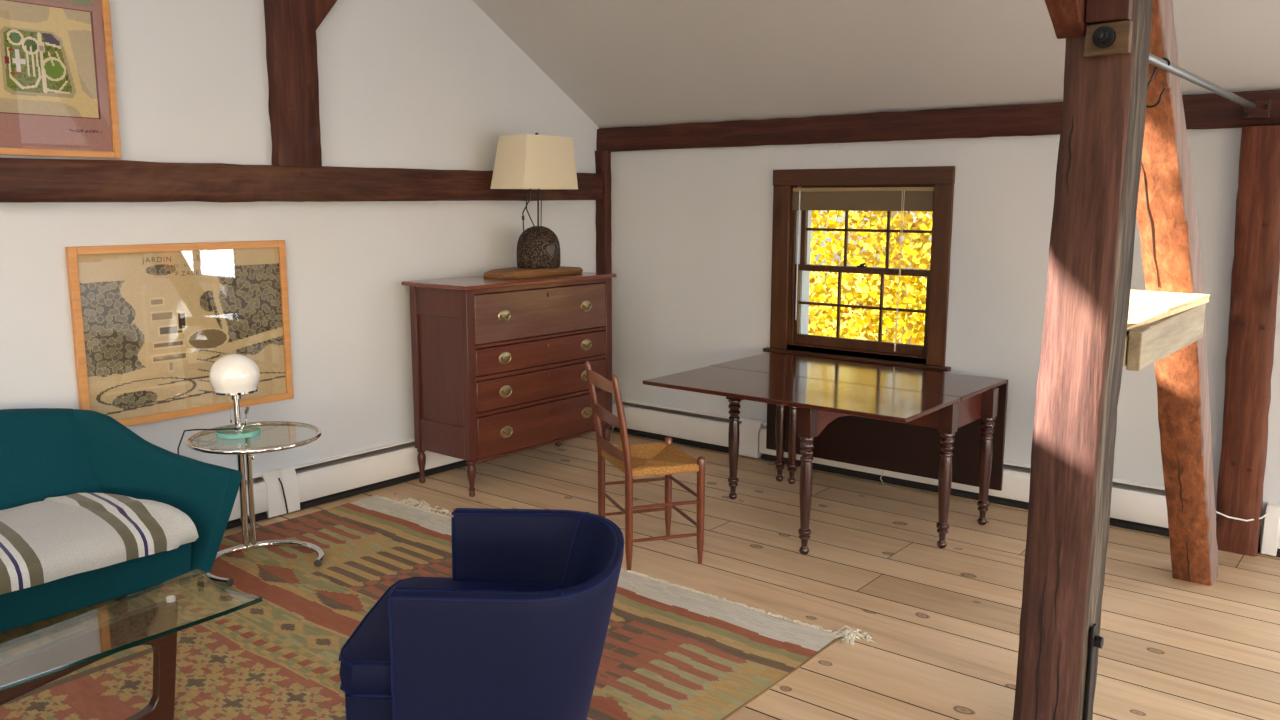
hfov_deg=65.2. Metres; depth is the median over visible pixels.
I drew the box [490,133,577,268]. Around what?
table lamp
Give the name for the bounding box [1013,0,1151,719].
post
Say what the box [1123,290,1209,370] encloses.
shelf
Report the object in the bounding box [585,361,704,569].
chair
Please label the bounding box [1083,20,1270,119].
rod
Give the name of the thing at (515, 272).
wooden plank
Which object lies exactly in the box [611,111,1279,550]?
wall
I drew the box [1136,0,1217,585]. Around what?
strut
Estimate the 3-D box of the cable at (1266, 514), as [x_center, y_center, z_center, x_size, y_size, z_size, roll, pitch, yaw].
[2.752,0.711,4.577,0.236,0.043,0.044,3,9,17]
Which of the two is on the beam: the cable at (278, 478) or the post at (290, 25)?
the post at (290, 25)
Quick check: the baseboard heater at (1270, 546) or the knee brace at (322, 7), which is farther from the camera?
the knee brace at (322, 7)
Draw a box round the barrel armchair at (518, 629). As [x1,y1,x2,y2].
[339,508,623,719]
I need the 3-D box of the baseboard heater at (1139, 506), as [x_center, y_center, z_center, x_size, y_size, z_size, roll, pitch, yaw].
[1.715,0.626,5.511,2.440,0.228,0.066,7,12,38]
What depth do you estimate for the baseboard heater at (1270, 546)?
4.55 m
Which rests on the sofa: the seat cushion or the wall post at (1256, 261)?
the seat cushion
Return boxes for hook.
[1146,58,1169,107]
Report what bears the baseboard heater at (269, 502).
attached to the wall at (411, 84)
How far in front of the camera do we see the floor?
4.22 m
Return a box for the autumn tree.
[808,210,932,344]
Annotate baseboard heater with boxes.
[226,469,285,529]
[277,438,467,513]
[612,399,763,457]
[759,422,1168,535]
[1261,502,1279,556]
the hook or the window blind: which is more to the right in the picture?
the hook
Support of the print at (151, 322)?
attached to the wall at (411, 84)
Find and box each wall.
[0,0,598,475]
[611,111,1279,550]
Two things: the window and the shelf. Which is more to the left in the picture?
the window
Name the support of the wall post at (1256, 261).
on the floor
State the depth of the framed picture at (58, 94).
4.15 m
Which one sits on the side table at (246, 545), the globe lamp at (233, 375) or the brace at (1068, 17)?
the globe lamp at (233, 375)
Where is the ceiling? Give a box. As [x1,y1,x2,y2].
[472,0,1279,127]
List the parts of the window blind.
pull cord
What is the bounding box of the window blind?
[792,187,933,350]
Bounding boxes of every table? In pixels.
[0,569,261,719]
[187,421,324,585]
[643,353,1007,554]
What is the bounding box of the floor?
[223,429,1279,719]
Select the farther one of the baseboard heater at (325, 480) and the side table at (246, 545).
the baseboard heater at (325, 480)
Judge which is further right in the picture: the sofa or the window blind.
the window blind
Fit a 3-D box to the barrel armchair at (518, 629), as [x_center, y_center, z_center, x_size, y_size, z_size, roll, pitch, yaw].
[-0.381,0.830,2.621,0.676,0.719,0.665,1,9,3]
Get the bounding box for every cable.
[278,478,287,512]
[1216,511,1269,520]
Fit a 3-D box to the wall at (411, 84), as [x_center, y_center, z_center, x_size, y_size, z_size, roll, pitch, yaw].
[-2.985,-1.275,3.629,0.200,4.571,8.400,7,12,38]
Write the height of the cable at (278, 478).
0.195 m
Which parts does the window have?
casing, sash, head casing, sash, casing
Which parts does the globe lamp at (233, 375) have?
power cord, globe, stem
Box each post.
[264,0,321,166]
[595,151,611,429]
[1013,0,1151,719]
[1216,125,1279,556]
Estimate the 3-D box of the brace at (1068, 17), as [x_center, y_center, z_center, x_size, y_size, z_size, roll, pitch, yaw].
[0.923,-1.240,2.420,0.236,0.848,0.448,7,12,38]
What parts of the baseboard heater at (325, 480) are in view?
plate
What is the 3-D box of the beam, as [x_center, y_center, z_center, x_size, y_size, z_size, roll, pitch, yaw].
[-2.864,-0.675,3.670,0.103,0.201,8.270,7,12,38]
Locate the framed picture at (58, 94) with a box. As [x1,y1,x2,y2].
[0,0,121,158]
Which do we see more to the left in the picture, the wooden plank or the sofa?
the sofa
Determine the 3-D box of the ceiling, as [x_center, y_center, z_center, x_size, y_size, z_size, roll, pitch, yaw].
[2.092,-2.133,2.284,9.600,2.786,4.517,7,12,38]
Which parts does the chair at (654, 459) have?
post, post, rush seat, leg, leg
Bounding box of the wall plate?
[596,89,1279,151]
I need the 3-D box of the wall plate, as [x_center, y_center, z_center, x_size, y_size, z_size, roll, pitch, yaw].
[3.295,-1.037,3.975,9.188,0.166,0.056,7,12,38]
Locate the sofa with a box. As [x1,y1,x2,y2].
[0,408,241,632]
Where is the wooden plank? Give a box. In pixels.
[483,266,582,278]
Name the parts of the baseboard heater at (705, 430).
plate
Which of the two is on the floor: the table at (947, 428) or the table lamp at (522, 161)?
the table at (947, 428)
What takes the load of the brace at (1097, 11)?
attached to the post at (1092, 237)
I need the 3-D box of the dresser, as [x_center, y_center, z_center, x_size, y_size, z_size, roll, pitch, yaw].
[-0.735,0.088,5.944,0.533,1.157,1.223,7,12,38]
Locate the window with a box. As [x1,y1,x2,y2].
[763,166,954,371]
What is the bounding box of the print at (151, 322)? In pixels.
[65,240,293,426]
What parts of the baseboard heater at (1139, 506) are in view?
plate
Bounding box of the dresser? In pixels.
[401,272,615,496]
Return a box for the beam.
[0,158,602,202]
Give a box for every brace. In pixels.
[314,0,336,29]
[1045,0,1085,38]
[1085,0,1132,23]
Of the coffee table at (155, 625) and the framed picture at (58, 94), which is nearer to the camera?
the coffee table at (155, 625)
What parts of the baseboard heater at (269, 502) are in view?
plate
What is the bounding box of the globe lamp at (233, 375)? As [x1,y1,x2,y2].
[177,354,260,453]
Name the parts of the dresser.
leg, panel rail, panel, panel rail, leg, handle plate, handle plate, handle plate, handle plate, drawer rail, drawer rail, drawer, drawer rail, drawer rail, drawer, drawer rail, drawer, drawer, handle plate, handle plate, handle plate, handle plate, leg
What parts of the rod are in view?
rod, plate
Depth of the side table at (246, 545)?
4.54 m
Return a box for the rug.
[0,494,874,719]
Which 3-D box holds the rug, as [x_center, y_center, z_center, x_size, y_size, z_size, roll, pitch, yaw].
[-1.407,1.091,3.245,3.002,0.022,3.651,7,12,38]
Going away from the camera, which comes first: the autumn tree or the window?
the window
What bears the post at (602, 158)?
on the floor
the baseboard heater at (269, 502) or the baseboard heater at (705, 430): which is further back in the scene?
the baseboard heater at (705, 430)

